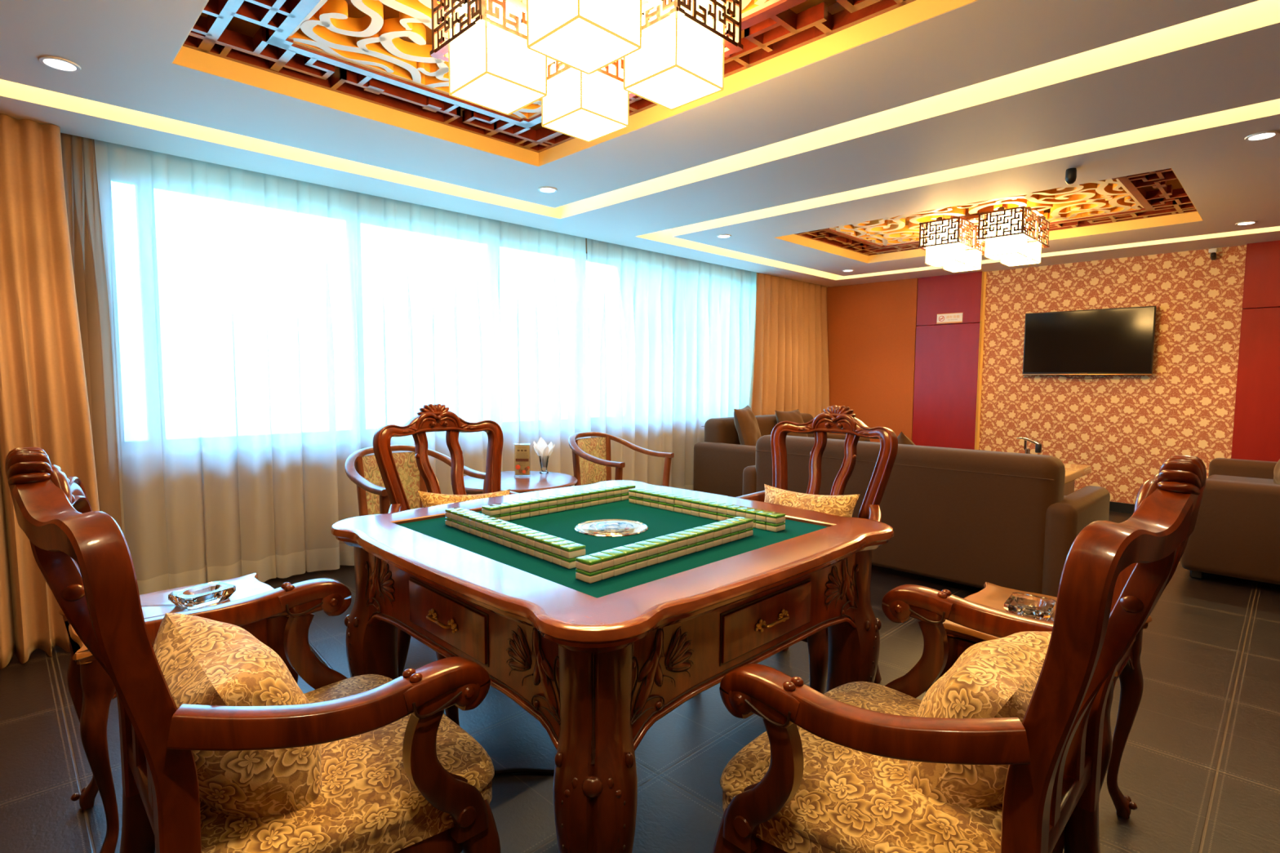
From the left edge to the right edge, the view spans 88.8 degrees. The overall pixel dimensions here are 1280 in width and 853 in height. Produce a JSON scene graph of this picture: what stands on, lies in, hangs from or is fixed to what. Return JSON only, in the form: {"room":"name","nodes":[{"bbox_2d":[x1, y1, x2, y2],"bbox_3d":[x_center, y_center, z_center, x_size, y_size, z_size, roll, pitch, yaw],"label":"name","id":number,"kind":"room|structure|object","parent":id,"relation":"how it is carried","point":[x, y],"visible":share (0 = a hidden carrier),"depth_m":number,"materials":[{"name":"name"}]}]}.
{"room":"games hall","nodes":[
{"label":"games hall","id":0,"kind":"room"},
{"bbox_2d":[93,138,586,520],"bbox_3d":[-0.890,-0.442,5.211,8.500,2.440,0.200,-4,6,-45],"label":"wall window","id":1,"kind":"structure","parent":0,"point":[93,139],"depth_m":3.24,"materials":[{"name":"glass"}]},
{"bbox_2d":[101,225,587,445],"bbox_3d":[-0.522,-0.719,5.446,6.220,1.459,0.155,-4,6,-45],"label":"window","id":2,"kind":"structure","parent":1,"relation":"attached to","point":[101,225],"depth_m":3.32,"materials":[{"name":"white glass"}]},
{"bbox_2d":[0,0,1279,287],"bbox_3d":[1.221,-1.423,3.009,8.500,0.255,6.300,-4,6,-45],"label":"ceiling","id":3,"kind":"structure","parent":0,"point":[979,100],"depth_m":2.87,"materials":[{"name":"white paint"}]},
{"bbox_2d":[0,113,99,669],"bbox_3d":[-2.660,-0.161,2.594,0.746,2.241,0.321,-4,6,-45],"label":"curtain","id":4,"kind":"object","parent":3,"relation":"hanging from","point":[44,403],"visible":0.74,"depth_m":2.73,"materials":[{"name":"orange fabric"}]},
{"bbox_2d":[38,55,80,71],"bbox_3d":[-2.008,-1.257,2.261,0.112,0.010,0.112,-4,6,-45],"label":"recessed light","id":5,"kind":"object","parent":3,"relation":"in","point":[54,62],"visible":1,"depth_m":2.26,"materials":[{"name":"white glass"}]},
{"bbox_2d":[60,132,121,529],"bbox_3d":[-2.620,-0.286,3.058,0.240,2.390,0.036,-4,6,-45],"label":"sheer curtain","id":6,"kind":"object","parent":3,"relation":"hanging from","point":[82,206],"visible":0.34,"depth_m":3.08,"materials":[{"name":"beige fabric"}]},
{"bbox_2d":[93,139,591,595],"bbox_3d":[-1.488,-0.366,4.214,3.043,2.390,0.141,-4,6,-44],"label":"sheer curtain","id":7,"kind":"object","parent":3,"relation":"hanging from","point":[265,328],"visible":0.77,"depth_m":3.72,"materials":[{"name":"white fabric"}]},
{"bbox_2d":[537,186,557,192],"bbox_3d":[-0.530,-1.359,3.744,0.112,0.010,0.112,-4,6,-45],"label":"recessed light","id":8,"kind":"object","parent":3,"relation":"in","point":[544,189],"visible":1,"depth_m":3.74,"materials":[{"name":"white plastic"}]},
{"bbox_2d":[182,0,915,152],"bbox_3d":[-0.231,-1.346,1.949,1.548,0.107,2.374,-4,6,-45],"label":"lattice panel","id":9,"kind":"object","parent":3,"relation":"attached to","point":[380,50],"visible":0.34,"depth_m":2.29,"materials":[{"name":"red paint"}]},
{"bbox_2d":[430,0,742,142],"bbox_3d":[-0.160,-1.163,1.889,0.618,0.382,0.678,-4,6,-45],"label":"chandelier","id":10,"kind":"object","parent":9,"relation":"hanging from","point":[584,60],"visible":1,"depth_m":1.82,"materials":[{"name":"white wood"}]},
{"bbox_2d":[171,0,977,166],"bbox_3d":[-0.231,-1.259,1.955,1.549,0.067,2.375,-4,6,-45],"label":"trim","id":11,"kind":"structure","parent":3,"relation":"attached to","point":[916,11],"depth_m":2.46,"materials":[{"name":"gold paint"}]},
{"bbox_2d":[586,238,756,490],"bbox_3d":[0.470,-0.503,6.201,0.133,2.390,2.548,5,6,45],"label":"sheer curtain","id":12,"kind":"object","parent":3,"relation":"hanging from","point":[671,337],"visible":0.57,"depth_m":5.90,"materials":[{"name":"white fabric"}]},
{"bbox_2d":[716,234,731,238],"bbox_3d":[0.635,-1.441,4.939,0.112,0.010,0.112,-4,6,-45],"label":"recessed light","id":13,"kind":"object","parent":3,"relation":"in","point":[722,236],"visible":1,"depth_m":4.94,"materials":[{"name":"white plastic"}]},
{"bbox_2d":[748,272,829,433],"bbox_3d":[1.659,-0.563,7.161,1.565,2.420,0.145,-4,6,-45],"label":"curtain","id":14,"kind":"object","parent":3,"relation":"hanging from","point":[789,372],"visible":0.59,"depth_m":7.09,"materials":[{"name":"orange fabric"}]},
{"bbox_2d":[842,269,853,271],"bbox_3d":[2.062,-1.548,6.478,0.112,0.010,0.112,-4,6,-45],"label":"recessed light","id":15,"kind":"object","parent":3,"relation":"in","point":[845,270],"visible":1,"depth_m":6.48,"materials":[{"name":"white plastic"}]},
{"bbox_2d":[775,168,1203,262],"bbox_3d":[2.405,-1.448,4.690,1.545,0.067,2.375,-4,6,-45],"label":"trim","id":16,"kind":"structure","parent":3,"relation":"attached to","point":[1193,216],"depth_m":4.94,"materials":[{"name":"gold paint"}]},
{"bbox_2d":[795,168,1196,255],"bbox_3d":[2.406,-1.535,4.684,1.548,0.107,2.374,-4,6,-45],"label":"lattice panel","id":17,"kind":"object","parent":3,"relation":"attached to","point":[1155,193],"visible":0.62,"depth_m":4.44,"materials":[{"name":"gold paint"}]},
{"bbox_2d":[917,203,1049,272],"bbox_3d":[2.447,-1.354,4.651,0.618,0.382,0.678,-4,6,-45],"label":"chandelier","id":18,"kind":"object","parent":17,"relation":"hanging from","point":[1009,236],"visible":1,"depth_m":4.53,"materials":[{"name":"white wood"}]},
{"bbox_2d":[1065,168,1076,184],"bbox_3d":[2.201,-1.277,3.338,0.050,0.074,0.050,-4,6,-45],"label":"security camera","id":19,"kind":"object","parent":3,"relation":"attached to","point":[1070,173],"visible":1,"depth_m":3.32,"materials":[{"name":"black plastic"}]},
{"bbox_2d":[1235,221,1257,225],"bbox_3d":[4.126,-1.386,4.446,0.112,0.010,0.112,-4,6,-45],"label":"recessed light","id":20,"kind":"object","parent":3,"relation":"in","point":[1245,223],"visible":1,"depth_m":4.45,"materials":[{"name":"white glass"}]},
{"bbox_2d":[1244,130,1279,141],"bbox_3d":[2.726,-1.276,2.865,0.112,0.010,0.112,-4,6,-45],"label":"recessed light","id":21,"kind":"object","parent":3,"relation":"in","point":[1264,135],"visible":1,"depth_m":2.87,"materials":[{"name":"white glass"}]},
{"bbox_2d":[0,511,1279,852],"bbox_3d":[1.209,0.973,3.187,8.500,0.060,6.300,-4,6,-45],"label":"floor","id":22,"kind":"structure","parent":0,"point":[1200,762],"depth_m":2.11,"materials":[{"name":"tile"}]},
{"bbox_2d":[59,573,298,852],"bbox_3d":[-1.235,0.758,1.777,0.472,0.553,0.410,-4,6,-45],"label":"side table","id":23,"kind":"object","parent":22,"relation":"on","point":[92,691],"visible":0.41,"depth_m":1.55,"materials":[{"name":"brown wood"}]},
{"bbox_2d":[168,581,235,608],"bbox_3d":[-1.198,0.463,1.791,0.104,0.033,0.132,3,5,28],"label":"ashtray","id":24,"kind":"object","parent":23,"relation":"on","point":[211,593],"visible":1,"depth_m":1.77,"materials":[{"name":"clear glass"}]},
{"bbox_2d":[4,447,500,852],"bbox_3d":[-0.677,0.551,1.207,0.665,1.073,0.687,-4,6,-45],"label":"carved armchair","id":25,"kind":"object","parent":22,"relation":"on","point":[399,775],"visible":0.94,"depth_m":1.04,"materials":[{"name":"brown wood"}]},
{"bbox_2d":[153,613,322,817],"bbox_3d":[-0.721,0.514,1.160,0.400,0.317,0.246,4,6,41],"label":"throw pillow","id":26,"kind":"object","parent":25,"relation":"on","point":[202,661],"visible":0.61,"depth_m":1.06,"materials":[{"name":"gold fabric"}]},
{"bbox_2d":[345,444,485,515],"bbox_3d":[-1.126,0.519,3.233,0.540,0.816,0.624,4,5,38],"label":"tub chair","id":27,"kind":"object","parent":22,"relation":"on","point":[372,495],"visible":0.34,"depth_m":3.28,"materials":[{"name":"brown wood"}]},
{"bbox_2d":[308,640,554,775],"bbox_3d":[-1.178,0.823,2.615,2.507,0.304,0.396,4,5,38],"label":"power cord","id":28,"kind":"object","parent":22,"relation":"on","point":[519,770],"visible":0.25,"depth_m":1.93,"materials":[{"name":"black plastic"}]},
{"bbox_2d":[373,403,518,725],"bbox_3d":[-0.608,0.461,2.433,0.687,1.073,0.665,-4,6,-45],"label":"carved armchair","id":29,"kind":"object","parent":22,"relation":"on","point":[437,417],"visible":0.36,"depth_m":2.55,"materials":[{"name":"brown wood"}]},
{"bbox_2d":[417,488,510,507],"bbox_3d":[-0.650,0.391,2.499,0.414,0.325,0.176,-3,5,-38],"label":"throw pillow","id":30,"kind":"object","parent":29,"relation":"on","point":[428,499],"visible":0.12,"depth_m":2.42,"materials":[{"name":"gold fabric"}]},
{"bbox_2d":[450,471,577,494],"bbox_3d":[-0.700,0.597,3.685,0.694,0.603,0.694,-4,6,-45],"label":"round table","id":31,"kind":"object","parent":22,"relation":"on","point":[537,481],"visible":0.36,"depth_m":3.56,"materials":[{"name":"brown wood"}]},
{"bbox_2d":[513,443,530,477],"bbox_3d":[-0.673,0.193,3.737,0.094,0.193,0.034,0,4,1],"label":"menu stand","id":32,"kind":"object","parent":31,"relation":"on","point":[522,466],"visible":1,"depth_m":3.73,"materials":[{"name":"clear plastic"}]},
{"bbox_2d":[515,449,528,466],"bbox_3d":[-0.673,0.173,3.728,0.074,0.102,0.001,0,4,1],"label":"print","id":33,"kind":"object","parent":32,"relation":"on","point":[517,460],"depth_m":3.73},
{"bbox_2d":[515,464,529,473],"bbox_3d":[-0.671,0.243,3.732,0.081,0.053,0.001,0,4,2],"label":"picture","id":34,"kind":"object","parent":32,"relation":"attached to","point":[517,467],"depth_m":3.73},
{"bbox_2d":[533,436,555,473],"bbox_3d":[-0.573,0.172,3.900,0.129,0.212,0.128,-4,6,-45],"label":"glass","id":35,"kind":"object","parent":31,"relation":"on","point":[544,451],"visible":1,"depth_m":3.88,"materials":[{"name":"clear glass"}]},
{"bbox_2d":[330,480,894,852],"bbox_3d":[-0.073,0.648,1.744,1.096,0.792,1.096,-4,6,-45],"label":"table","id":36,"kind":"object","parent":22,"relation":"on","point":[597,664],"visible":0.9,"depth_m":1.29,"materials":[{"name":"brown wood"}]},
{"bbox_2d":[444,506,585,568],"bbox_3d":[-0.313,0.253,1.541,0.046,0.043,0.544,-4,6,-43],"label":"tiles","id":37,"kind":"structure","parent":36,"relation":"on","point":[573,550],"depth_m":1.48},
{"bbox_2d":[481,484,635,521],"bbox_3d":[-0.221,0.224,1.943,0.046,0.043,0.544,5,6,45],"label":"tiles","id":38,"kind":"structure","parent":36,"relation":"on","point":[491,510],"depth_m":1.90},
{"bbox_2d":[575,516,753,583],"bbox_3d":[0.079,0.263,1.445,0.045,0.043,0.544,4,6,44],"label":"tiles","id":39,"kind":"structure","parent":36,"relation":"on","point":[588,563],"depth_m":1.38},
{"bbox_2d":[628,488,785,532],"bbox_3d":[0.171,0.232,1.867,0.048,0.043,0.544,-4,6,-44],"label":"tiles","id":40,"kind":"structure","parent":36,"relation":"on","point":[775,517],"depth_m":1.83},
{"bbox_2d":[568,431,674,486],"bbox_3d":[-0.166,0.456,4.155,0.540,0.816,0.624,3,5,33],"label":"tub chair","id":41,"kind":"object","parent":22,"relation":"on","point":[593,464],"visible":0.49,"depth_m":4.25,"materials":[{"name":"brown wood"}]},
{"bbox_2d":[693,413,870,497],"bbox_3d":[1.398,0.312,6.224,1.850,0.810,0.800,-4,6,-45],"label":"sofa","id":42,"kind":"object","parent":22,"relation":"on","point":[720,461],"visible":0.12,"depth_m":5.73,"materials":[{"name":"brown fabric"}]},
{"bbox_2d":[733,404,760,445],"bbox_3d":[0.970,0.032,5.855,0.202,0.442,0.459,2,5,24],"label":"throw pillow","id":43,"kind":"object","parent":42,"relation":"on","point":[745,421],"visible":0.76,"depth_m":5.70,"materials":[{"name":"brown fabric"}]},
{"bbox_2d":[774,408,808,436],"bbox_3d":[1.495,0.035,6.392,0.208,0.394,0.424,4,6,43],"label":"throw pillow","id":44,"kind":"object","parent":42,"relation":"on","point":[795,415],"visible":0.33,"depth_m":6.31,"materials":[{"name":"brown fabric"}]},
{"bbox_2d":[737,405,897,693],"bbox_3d":[0.582,0.465,2.467,0.665,1.073,0.687,-4,6,-45],"label":"carved armchair","id":45,"kind":"object","parent":22,"relation":"on","point":[835,419],"visible":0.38,"depth_m":2.57,"materials":[{"name":"brown wood"}]},
{"bbox_2d":[764,484,860,517],"bbox_3d":[0.629,0.398,2.523,0.427,0.318,0.162,4,6,44],"label":"throw pillow","id":46,"kind":"object","parent":45,"relation":"on","point":[838,505],"visible":0.27,"depth_m":2.46,"materials":[{"name":"gold fabric"}]},
{"bbox_2d":[742,435,1110,597],"bbox_3d":[1.709,0.480,4.179,0.860,0.782,2.000,-4,6,-45],"label":"sofa","id":47,"kind":"object","parent":22,"relation":"on","point":[966,517],"visible":0.54,"depth_m":3.54,"materials":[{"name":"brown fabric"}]},
{"bbox_2d":[897,431,915,444],"bbox_3d":[1.674,0.211,4.144,0.185,0.367,0.363,-2,5,-27],"label":"throw pillow","id":48,"kind":"object","parent":47,"relation":"on","point":[902,438],"visible":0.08,"depth_m":4.08,"materials":[{"name":"brown fabric"}]},
{"bbox_2d":[712,455,1206,852],"bbox_3d":[0.551,0.560,1.183,0.687,1.073,0.665,-4,6,-45],"label":"carved armchair","id":49,"kind":"object","parent":22,"relation":"on","point":[828,772],"visible":0.99,"depth_m":1.02,"materials":[{"name":"brown wood"}]},
{"bbox_2d":[906,631,1051,808],"bbox_3d":[0.641,0.527,1.182,0.234,0.263,0.370,4,6,44],"label":"throw pillow","id":50,"kind":"object","parent":49,"relation":"on","point":[995,678],"visible":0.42,"depth_m":1.09,"materials":[{"name":"gold fabric"}]},
{"bbox_2d":[925,582,1151,818],"bbox_3d":[1.039,0.775,1.724,0.472,0.553,0.410,-4,6,-45],"label":"side table","id":51,"kind":"object","parent":22,"relation":"on","point":[960,638],"visible":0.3,"depth_m":1.72,"materials":[{"name":"brown wood"}]},
{"bbox_2d":[1004,592,1056,620],"bbox_3d":[1.033,0.480,1.730,0.104,0.033,0.132,4,5,39],"label":"ashtray","id":52,"kind":"object","parent":51,"relation":"on","point":[1018,603],"visible":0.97,"depth_m":1.71,"materials":[{"name":"clear glass"}]},
{"bbox_2d":[1062,462,1091,495],"bbox_3d":[2.759,0.542,4.978,1.060,0.491,0.920,-4,6,-45],"label":"table","id":53,"kind":"object","parent":22,"relation":"on","point":[1073,472],"visible":0.09,"depth_m":4.84,"materials":[{"name":"brown wood"}]},
{"bbox_2d":[1016,437,1041,453],"bbox_3d":[2.701,0.202,4.544,0.072,0.250,0.152,-4,6,-45],"label":"tap","id":54,"kind":"object","parent":53,"relation":"on","point":[1037,445],"visible":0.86,"depth_m":4.52,"materials":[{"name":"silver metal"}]},
{"bbox_2d":[1180,457,1279,585],"bbox_3d":[4.074,0.508,4.116,1.620,0.760,0.860,-4,6,-45],"label":"sofa","id":55,"kind":"object","parent":22,"relation":"on","point":[1236,534],"visible":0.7,"depth_m":3.71,"materials":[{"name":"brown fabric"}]},
{"bbox_2d":[1207,475,1278,484],"bbox_3d":[4.214,0.446,4.426,0.634,0.130,0.610,-4,6,-45],"label":"seat cushion","id":56,"kind":"object","parent":55,"relation":"on","point":[1266,479],"depth_m":4.62,"materials":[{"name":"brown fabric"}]},
{"bbox_2d":[1273,458,1279,484],"bbox_3d":[4.271,0.220,4.239,0.203,0.414,0.436,3,5,34],"label":"throw pillow","id":57,"kind":"object","parent":55,"relation":"on","point":[1277,468],"visible":0.94,"depth_m":4.31,"materials":[{"name":"brown fabric"}]},
{"bbox_2d":[826,278,917,442],"bbox_3d":[2.497,-0.496,7.506,0.060,2.245,1.315,-4,6,-45],"label":"wall","id":58,"kind":"structure","parent":0,"point":[871,326],"depth_m":7.31,"materials":[{"name":"orange paint"}]},
{"bbox_2d":[826,244,1246,504],"bbox_3d":[4.253,-0.467,5.918,0.200,2.440,6.040,-4,6,-45],"label":"wall","id":59,"kind":"structure","parent":0,"point":[1125,428],"depth_m":5.76,"materials":[{"name":"paper"}]},
{"bbox_2d":[911,271,982,449],"bbox_3d":[3.187,-0.442,6.812,0.060,2.243,0.635,-4,6,-45],"label":"wall panel","id":60,"kind":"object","parent":59,"relation":"attached to","point":[947,354],"depth_m":6.76,"materials":[{"name":"red paint"}]},
{"bbox_2d":[936,312,963,324],"bbox_3d":[3.183,-1.114,6.719,0.010,0.100,0.254,-4,6,-45],"label":"no smoking sign","id":61,"kind":"object","parent":59,"relation":"attached to","point":[953,317],"visible":1,"depth_m":6.71,"materials":[{"name":"white plastic"}]},
{"bbox_2d":[974,271,986,449],"bbox_3d":[3.419,-0.463,6.577,0.060,2.165,0.023,-4,6,-45],"label":"trim","id":62,"kind":"structure","parent":59,"relation":"attached to","point":[984,273],"depth_m":6.57,"materials":[{"name":"wood"}]},
{"bbox_2d":[1022,306,1156,378],"bbox_3d":[4.034,-0.741,5.914,0.078,0.620,0.985,-4,6,-45],"label":"television","id":63,"kind":"object","parent":59,"relation":"attached to","point":[1117,341],"visible":1,"depth_m":5.86,"materials":[{"name":"black plastic"}]},
{"bbox_2d":[1109,501,1134,513],"bbox_3d":[4.109,0.708,5.994,0.012,0.085,1.905,-4,6,-45],"label":"baseboard","id":64,"kind":"structure","parent":59,"relation":"attached to","point":[1113,506],"depth_m":5.81,"materials":[{"name":"black"}]},
{"bbox_2d":[1208,248,1217,260],"bbox_3d":[4.621,-1.393,5.276,0.100,0.094,0.052,-4,6,-45],"label":"camera","id":65,"kind":"object","parent":59,"relation":"attached to","point":[1213,255],"visible":1,"depth_m":5.27,"materials":[{"name":"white plastic"}]},
{"bbox_2d":[1231,240,1279,462],"bbox_3d":[5.528,-0.255,4.460,0.060,2.243,2.157,-4,6,-45],"label":"wall panel","id":66,"kind":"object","parent":59,"relation":"attached to","point":[1256,422],"depth_m":5.10,"materials":[{"name":"red paint"}]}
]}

